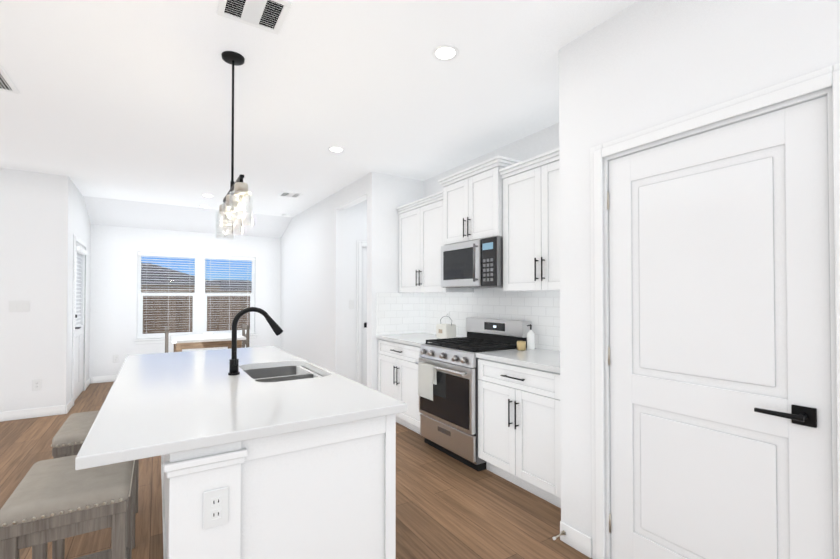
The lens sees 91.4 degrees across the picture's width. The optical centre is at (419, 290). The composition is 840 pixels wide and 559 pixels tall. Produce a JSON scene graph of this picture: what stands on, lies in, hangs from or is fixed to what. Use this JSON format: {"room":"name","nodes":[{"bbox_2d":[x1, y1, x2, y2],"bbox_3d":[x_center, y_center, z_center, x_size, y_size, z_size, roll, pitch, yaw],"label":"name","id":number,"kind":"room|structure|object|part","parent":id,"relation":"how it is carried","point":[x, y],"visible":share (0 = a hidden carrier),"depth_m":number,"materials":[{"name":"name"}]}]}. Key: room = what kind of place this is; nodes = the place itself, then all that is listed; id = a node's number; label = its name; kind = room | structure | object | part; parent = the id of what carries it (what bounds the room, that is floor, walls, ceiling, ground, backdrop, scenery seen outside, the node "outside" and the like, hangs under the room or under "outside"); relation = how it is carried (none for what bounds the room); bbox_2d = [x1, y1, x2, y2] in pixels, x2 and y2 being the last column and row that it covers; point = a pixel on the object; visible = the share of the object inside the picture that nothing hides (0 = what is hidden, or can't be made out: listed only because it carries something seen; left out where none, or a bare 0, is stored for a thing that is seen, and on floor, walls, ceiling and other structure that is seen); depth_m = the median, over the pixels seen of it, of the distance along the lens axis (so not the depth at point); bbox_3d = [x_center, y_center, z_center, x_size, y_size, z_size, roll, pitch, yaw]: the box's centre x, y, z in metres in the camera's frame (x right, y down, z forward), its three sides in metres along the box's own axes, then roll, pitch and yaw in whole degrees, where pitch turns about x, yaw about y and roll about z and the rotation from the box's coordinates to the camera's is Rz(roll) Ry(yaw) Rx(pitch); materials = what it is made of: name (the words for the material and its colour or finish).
{"room":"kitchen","nodes":[
{"label":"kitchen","id":0,"kind":"room"},
{"bbox_2d":[0,168,69,411],"bbox_3d":[-5.933,0.026,3.607,4.350,2.740,0.120,0,-1,-33],"label":"wall","id":1,"kind":"structure","parent":0,"point":[34,236],"depth_m":4.58,"materials":[{"name":"paint"}]},
{"bbox_2d":[9,301,29,311],"bbox_3d":[-4.404,0.169,4.509,0.164,0.116,0.008,0,-1,-33],"label":"switch plate","id":2,"kind":"object","parent":1,"relation":"attached to","point":[19,306],"visible":1,"depth_m":4.51,"materials":[{"name":"white plastic"}]},
{"bbox_2d":[0,405,65,421],"bbox_3d":[-5.897,1.343,3.533,4.350,0.105,0.013,0,-1,-33],"label":"baseboard","id":3,"kind":"structure","parent":1,"relation":"attached to","point":[31,413],"depth_m":4.55,"materials":[{"name":"paint"}]},
{"bbox_2d":[32,379,40,390],"bbox_3d":[-4.278,1.050,4.578,0.072,0.116,0.008,0,-1,-33],"label":"outlet","id":4,"kind":"object","parent":1,"relation":"attached to","point":[36,384],"visible":1,"depth_m":4.58,"materials":[{"name":"white plastic"}]},
{"bbox_2d":[68,179,90,401],"bbox_3d":[-4.674,0.053,5.561,0.120,2.740,1.810,0,-1,-33],"label":"wall","id":5,"kind":"structure","parent":0,"point":[72,203],"depth_m":5.29,"materials":[{"name":"paint"}]},
{"bbox_2d":[66,398,72,413],"bbox_3d":[-4.159,1.361,4.865,0.013,0.105,0.378,0,-1,-33],"label":"baseboard","id":6,"kind":"structure","parent":5,"relation":"attached to","point":[69,404],"depth_m":4.84,"materials":[{"name":"paint"}]},
{"bbox_2d":[72,234,86,405],"bbox_3d":[-4.598,0.361,5.457,0.138,2.120,1.060,0,-1,-33],"label":"door frame","id":7,"kind":"structure","parent":5,"relation":"attached to","point":[79,240],"depth_m":5.14,"materials":[{"name":"paint"}]},
{"bbox_2d":[74,243,87,400],"bbox_3d":[-4.554,0.402,5.485,0.104,2.024,0.884,0,-1,-33],"label":"door leaf","id":8,"kind":"structure","parent":5,"relation":"in","point":[81,252],"depth_m":5.56,"materials":[{"name":"paint"}]},
{"bbox_2d":[86,377,89,387],"bbox_3d":[-4.973,1.378,6.133,0.013,0.105,0.495,0,-1,-33],"label":"baseboard","id":9,"kind":"structure","parent":5,"relation":"attached to","point":[87,382],"depth_m":6.14,"materials":[{"name":"paint"}]},
{"bbox_2d":[89,224,280,376],"bbox_3d":[-3.940,0.075,7.196,3.120,2.740,0.150,0,-1,-33],"label":"wall","id":10,"kind":"structure","parent":0,"point":[113,285],"depth_m":6.65,"materials":[{"name":"paint"}]},
{"bbox_2d":[90,375,116,383],"bbox_3d":[-3.896,1.391,7.109,2.854,0.105,0.013,0,-1,-33],"label":"baseboard","id":11,"kind":"structure","parent":10,"relation":"attached to","point":[103,379],"depth_m":6.42,"materials":[{"name":"paint"}]},
{"bbox_2d":[113,355,118,362],"bbox_3d":[-4.831,1.076,6.516,0.072,0.116,0.008,0,-1,-33],"label":"outlet","id":12,"kind":"object","parent":10,"relation":"attached to","point":[115,358],"visible":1,"depth_m":6.51,"materials":[{"name":"white plastic"}]},
{"bbox_2d":[134,252,257,343],"bbox_3d":[-3.866,0.118,7.210,1.900,1.504,0.155,0,-1,-33],"label":"nook window","id":13,"kind":"structure","parent":10,"relation":"in","point":[199,306],"depth_m":7.20,"materials":[{"name":"white plastic"}]},
{"bbox_3d":[-3.851,0.832,7.177,1.900,0.076,0.100,0,-1,-33],"label":"sill","id":14,"kind":"part","parent":13,"relation":"part of","materials":[{"name":"paint"}]},
{"bbox_2d":[83,196,291,237],"bbox_3d":[-3.675,-1.165,6.800,2.880,0.269,0.830,0,-1,-33],"label":"ceiling","id":15,"kind":"structure","parent":0,"point":[114,212],"depth_m":6.58,"materials":[{"name":"paint"}]},
{"bbox_2d":[0,382,592,558],"bbox_3d":[-1.688,1.437,2.128,9.920,0.120,11.080,0,-1,-33],"label":"floor","id":16,"kind":"structure","parent":0,"point":[448,507],"depth_m":2.63,"materials":[{"name":"wood"}]},
{"bbox_2d":[0,455,134,558],"bbox_3d":[-1.344,1.037,1.606,0.358,0.664,0.498,0,-1,-33],"label":"stool","id":17,"kind":"object","parent":16,"relation":"on","point":[51,500],"visible":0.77,"depth_m":1.46,"materials":[{"name":"fabric"}]},
{"bbox_3d":[-1.344,1.068,1.606,0.342,0.602,0.482,0,-1,-33],"label":"frame","id":18,"kind":"part","parent":17,"relation":"part of","materials":[{"name":"grey wood"}]},
{"bbox_2d":[51,410,138,558],"bbox_3d":[-1.792,1.047,2.305,0.358,0.664,0.498,0,-1,-33],"label":"stool","id":19,"kind":"object","parent":16,"relation":"on","point":[69,437],"visible":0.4,"depth_m":2.09,"materials":[{"name":"fabric"}]},
{"bbox_3d":[-1.792,0.746,2.309,0.358,0.062,0.498,0,-1,-33],"label":"seat","id":20,"kind":"part","parent":19,"relation":"part of","materials":[{"name":"fabric"}]},
{"bbox_2d":[165,327,168,352],"bbox_3d":[-3.346,0.966,5.776,0.420,0.920,0.420,0,-1,-33],"label":"chair","id":21,"kind":"object","parent":16,"relation":"on","point":[166,338],"visible":0.27,"depth_m":5.50,"materials":[{"name":"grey wood"}]},
{"bbox_2d":[170,332,245,351],"bbox_3d":[-3.158,1.050,6.074,0.920,0.760,1.000,0,-1,-33],"label":"dining table","id":22,"kind":"object","parent":16,"relation":"on","point":[188,341],"visible":0.44,"depth_m":5.74,"materials":[{"name":"white paint"}]},
{"bbox_2d":[201,333,213,335],"bbox_3d":[-3.150,0.647,6.085,0.170,0.045,0.170,0,-1,-33],"label":"bowl","id":23,"kind":"object","parent":22,"relation":"on","point":[207,334],"visible":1,"depth_m":6.04,"materials":[{"name":"white ceramic"}]},
{"bbox_2d":[242,324,248,347],"bbox_3d":[-2.808,0.971,6.122,0.420,0.920,0.420,0,-1,-33],"label":"chair","id":24,"kind":"object","parent":16,"relation":"on","point":[246,335],"visible":0.27,"depth_m":6.20,"materials":[{"name":"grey wood"}]},
{"bbox_2d":[161,415,395,558],"bbox_3d":[-1.026,0.940,2.381,0.817,0.879,2.246,0,-1,-33],"label":"kitchen island","id":25,"kind":"object","parent":16,"relation":"on","point":[268,452],"depth_m":1.46,"materials":[{"name":"paint"}]},
{"bbox_2d":[75,347,406,469],"bbox_3d":[-1.108,0.482,2.348,1.040,0.035,2.300,0,-1,-33],"label":"island countertop","id":26,"kind":"structure","parent":25,"relation":"on","point":[170,403],"depth_m":1.63,"materials":[{"name":"white stone"}]},
{"bbox_2d":[227,307,282,374],"bbox_3d":[-0.925,0.278,2.330,0.295,0.373,0.091,0,-1,-33],"label":"faucet","id":27,"kind":"object","parent":26,"relation":"on","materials":[{"name":"black metal"}]},
{"bbox_2d":[243,363,322,382],"bbox_3d":[-0.810,0.607,2.418,0.450,0.237,0.710,0,-1,-33],"label":"sink","id":28,"kind":"object","parent":26,"relation":"in","point":[277,371],"depth_m":2.67,"materials":[{"name":"silver metal"}]},
{"bbox_2d":[376,333,459,433],"bbox_3d":[0.020,0.949,4.347,0.652,0.915,0.937,0,-1,-33],"label":"base cabinet","id":29,"kind":"object","parent":16,"relation":"on","point":[398,356],"visible":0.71,"depth_m":4.16,"materials":[{"name":"paint"}]},
{"bbox_2d":[376,333,459,346],"bbox_3d":[0.028,0.509,4.358,0.633,0.035,0.937,0,-1,-33],"label":"countertop","id":30,"kind":"structure","parent":29,"relation":"on","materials":[{"name":"white stone"}]},
{"bbox_2d":[436,316,455,338],"bbox_3d":[0.266,0.371,4.205,0.144,0.234,0.206,0,-1,-33],"label":"canvas bag","id":31,"kind":"object","parent":30,"relation":"on","point":[443,331],"visible":0.85,"depth_m":4.14,"materials":[{"name":"white fabric"}]},
{"bbox_2d":[415,317,530,471],"bbox_3d":[0.438,0.827,3.607,0.726,1.140,0.756,0,-1,-33],"label":"range","id":32,"kind":"object","parent":16,"relation":"on","point":[448,386],"visible":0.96,"depth_m":3.44,"materials":[{"name":"silver metal"}]},
{"bbox_2d":[418,362,436,400],"bbox_3d":[0.062,0.778,3.558,0.039,0.296,0.235,0,-1,-33],"label":"towel","id":33,"kind":"object","parent":32,"relation":"hanging from","point":[426,372],"depth_m":3.53,"materials":[{"name":"white fabric"}]},
{"bbox_2d":[476,348,560,507],"bbox_3d":[0.932,0.930,2.925,0.652,0.915,0.917,0,-1,-33],"label":"base cabinet","id":34,"kind":"object","parent":16,"relation":"on","point":[519,431],"visible":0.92,"depth_m":2.79,"materials":[{"name":"paint"}]},
{"bbox_2d":[476,348,559,372],"bbox_3d":[0.940,0.490,2.937,0.633,0.035,0.917,0,-1,-33],"label":"countertop","id":35,"kind":"structure","parent":34,"relation":"on","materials":[{"name":"white stone"}]},
{"bbox_2d":[517,341,525,350],"bbox_3d":[0.818,0.441,3.310,0.072,0.070,0.072,0,-1,-33],"label":"brass cup","id":36,"kind":"object","parent":35,"relation":"on","point":[521,345],"visible":1,"depth_m":3.28,"materials":[{"name":"brown"}]},
{"bbox_2d":[527,324,534,349],"bbox_3d":[0.904,0.375,3.354,0.073,0.204,0.063,0,-1,-33],"label":"soap dispenser","id":37,"kind":"object","parent":35,"relation":"on","point":[530,340],"visible":1,"depth_m":3.33,"materials":[{"name":"white"}]},
{"bbox_2d":[0,0,638,217],"bbox_3d":[-1.688,-1.413,2.167,9.920,0.100,11.080,0,-1,-33],"label":"ceiling","id":38,"kind":"structure","parent":0,"point":[129,100],"depth_m":2.79,"materials":[{"name":"paint"}]},
{"bbox_2d":[0,66,19,93],"bbox_3d":[-2.874,-1.354,2.487,0.570,0.009,0.400,0,-1,-33],"label":"ceiling vent","id":39,"kind":"object","parent":38,"relation":"in","point":[6,84],"visible":0.98,"depth_m":2.68,"materials":[{"name":"white plastic"}]},
{"bbox_2d":[215,51,252,239],"bbox_3d":[-1.087,-0.850,2.379,0.124,1.020,0.712,0,-1,-33],"label":"pendant light","id":40,"kind":"object","parent":38,"relation":"hanging from","point":[230,204],"visible":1,"depth_m":2.35,"materials":[{"name":"glass"}]},
{"bbox_3d":[-1.087,-0.927,2.380,0.124,0.866,0.668,0,-1,-33],"label":"frame","id":41,"kind":"part","parent":40,"relation":"part of","materials":[{"name":"black metal"}]},
{"bbox_3d":[-1.087,-0.427,2.373,0.112,0.173,0.712,0,-1,-33],"label":"glass","id":42,"kind":"part","parent":40,"relation":"part of","materials":[{"name":"clear glass"}]},
{"bbox_2d":[217,0,291,34],"bbox_3d":[-0.803,-1.361,1.980,0.290,0.009,0.270,0,-1,-33],"label":"ceiling vent","id":43,"kind":"object","parent":38,"relation":"in","point":[263,14],"visible":1,"depth_m":2.00,"materials":[{"name":"white plastic"}]},
{"bbox_2d":[278,191,302,197],"bbox_3d":[-1.770,-1.312,5.600,0.270,0.009,0.250,0,-1,-33],"label":"ceiling vent","id":44,"kind":"object","parent":38,"relation":"in","point":[290,194],"visible":1,"depth_m":5.57,"materials":[{"name":"white plastic"}]},
{"bbox_2d":[328,147,343,152],"bbox_3d":[-0.792,-1.337,3.881,0.150,0.006,0.150,0,-1,-33],"label":"recessed light","id":45,"kind":"object","parent":38,"relation":"in","point":[336,149],"visible":1,"depth_m":3.88,"materials":[{"name":"white plastic"}]},
{"bbox_2d":[432,45,458,60],"bbox_3d":[0.146,-1.358,2.345,0.150,0.006,0.150,0,-1,-33],"label":"recessed light","id":46,"kind":"object","parent":38,"relation":"in","point":[445,53],"visible":1,"depth_m":2.34,"materials":[{"name":"white plastic"}]},
{"bbox_2d":[280,175,366,375],"bbox_3d":[-1.595,0.063,6.318,0.120,2.740,3.860,0,-1,-33],"label":"wall","id":47,"kind":"structure","parent":0,"point":[312,282],"depth_m":6.09,"materials":[{"name":"paint"}]},
{"bbox_2d":[344,203,360,380],"bbox_3d":[-0.953,0.054,5.660,0.250,2.740,0.120,0,-1,-33],"label":"wall","id":48,"kind":"structure","parent":0,"point":[352,225],"depth_m":5.59,"materials":[{"name":"paint"}]},
{"bbox_2d":[356,240,366,383],"bbox_3d":[-0.498,0.368,5.937,0.960,2.120,0.138,0,-1,-33],"label":"door frame","id":49,"kind":"structure","parent":48,"relation":"attached to","point":[361,244],"depth_m":5.64,"materials":[{"name":"paint"}]},
{"bbox_2d":[362,247,366,385],"bbox_3d":[-0.475,0.407,5.901,0.784,2.024,0.096,0,-1,-33],"label":"door leaf","id":50,"kind":"structure","parent":48,"relation":"in","point":[364,316],"depth_m":5.72,"materials":[{"name":"paint"}]},
{"bbox_2d":[361,200,366,240],"bbox_3d":[-0.503,-0.967,5.963,0.820,0.690,0.120,0,-1,-33],"label":"wall","id":51,"kind":"structure","parent":0,"point":[363,220],"depth_m":5.71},
{"bbox_2d":[367,172,422,390],"bbox_3d":[0.561,0.050,5.337,2.690,2.740,0.120,0,-1,-33],"label":"wall","id":52,"kind":"structure","parent":0,"point":[387,195],"depth_m":4.64,"materials":[{"name":"paint"}]},
{"bbox_2d":[396,191,473,292],"bbox_3d":[0.132,-0.472,4.439,0.385,0.980,0.936,0,-1,-33],"label":"upper cabinet","id":53,"kind":"object","parent":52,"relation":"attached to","point":[420,232],"visible":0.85,"depth_m":4.31,"materials":[{"name":"paint"}]},
{"bbox_2d":[423,123,558,349],"bbox_3d":[0.800,0.030,3.862,0.120,2.740,2.620,0,-1,-33],"label":"wall","id":54,"kind":"structure","parent":0,"point":[537,143],"depth_m":3.64,"materials":[{"name":"paint"}]},
{"bbox_2d":[376,288,559,350],"bbox_3d":[0.483,0.225,3.657,0.629,0.512,2.617,0,-1,-33],"label":"tile backsplash","id":55,"kind":"structure","parent":54,"relation":"attached to","point":[400,313],"depth_m":4.24,"materials":[{"name":"white tile"}]},
{"bbox_2d":[446,311,449,321],"bbox_3d":[0.302,0.279,4.502,0.008,0.116,0.072,0,-1,-33],"label":"outlet","id":56,"kind":"object","parent":55,"relation":"attached to","point":[448,315],"visible":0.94,"depth_m":4.49,"materials":[{"name":"white plastic"}]},
{"bbox_2d":[438,155,520,244],"bbox_3d":[0.574,-0.755,3.716,0.425,0.635,0.832,0,-1,-33],"label":"upper cabinet","id":57,"kind":"object","parent":54,"relation":"attached to","point":[472,202],"visible":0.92,"depth_m":3.55,"materials":[{"name":"paint"}]},
{"bbox_2d":[441,236,502,287],"bbox_3d":[0.557,-0.233,3.698,0.465,0.403,0.754,0,-1,-33],"label":"microwave","id":58,"kind":"object","parent":57,"relation":"attached to","point":[475,264],"visible":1,"depth_m":3.51,"materials":[{"name":"silver metal"}]},
{"bbox_2d":[559,39,579,530],"bbox_3d":[1.994,0.018,3.001,2.800,2.740,0.120,0,-1,-33],"label":"wall","id":59,"kind":"structure","parent":0,"point":[569,297],"depth_m":2.24,"materials":[{"name":"paint"}]},
{"bbox_2d":[499,148,559,291],"bbox_3d":[1.044,-0.492,3.016,0.385,0.980,0.916,0,-1,-33],"label":"upper cabinet","id":60,"kind":"object","parent":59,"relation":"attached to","point":[531,232],"visible":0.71,"depth_m":3.06,"materials":[{"name":"paint"}]},
{"bbox_2d":[577,0,839,558],"bbox_3d":[2.035,-0.016,0.455,0.120,2.740,4.210,0,-1,-33],"label":"wall","id":61,"kind":"structure","parent":0,"point":[590,83],"depth_m":2.15,"materials":[{"name":"paint"}]},
{"bbox_2d":[560,521,591,557],"bbox_3d":[0.830,1.325,2.192,0.013,0.105,0.195,0,-1,-33],"label":"baseboard","id":62,"kind":"structure","parent":61,"relation":"attached to","point":[578,540],"depth_m":2.18,"materials":[{"name":"paint"}]},
{"bbox_2d":[553,530,565,539],"bbox_3d":[0.752,1.323,2.222,0.085,0.026,0.024,0,-1,-33],"label":"spring door stop","id":63,"kind":"object","parent":62,"relation":"attached to","point":[563,532],"visible":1,"depth_m":2.23,"materials":[{"name":"silver metal"}]},
{"bbox_2d":[590,63,839,558],"bbox_3d":[1.198,0.311,1.738,0.138,2.120,0.980,0,-1,-33],"label":"door frame","id":64,"kind":"structure","parent":61,"relation":"attached to","point":[814,81],"depth_m":1.79,"materials":[{"name":"paint"}]},
{"bbox_2d":[607,96,833,558],"bbox_3d":[1.155,0.351,1.714,0.096,2.024,0.811,0,-1,-33],"label":"door leaf","id":65,"kind":"structure","parent":61,"relation":"in","point":[719,355],"depth_m":1.64,"materials":[{"name":"paint"}]},
{"bbox_2d":[603,0,832,157],"bbox_3d":[1.206,-1.024,1.761,0.120,0.690,0.840,0,-1,-33],"label":"wall","id":66,"kind":"structure","parent":0,"point":[664,61],"depth_m":1.71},
{"label":"outside","id":67,"kind":"structure","parent":0,"visible":0},
{"bbox_2d":[141,263,251,333],"bbox_3d":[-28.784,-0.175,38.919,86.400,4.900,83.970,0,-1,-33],"label":"neighboring building","id":68,"kind":"structure","parent":67,"point":[158,313],"depth_m":14.12,"materials":[{"name":"brown wood"}]}
]}

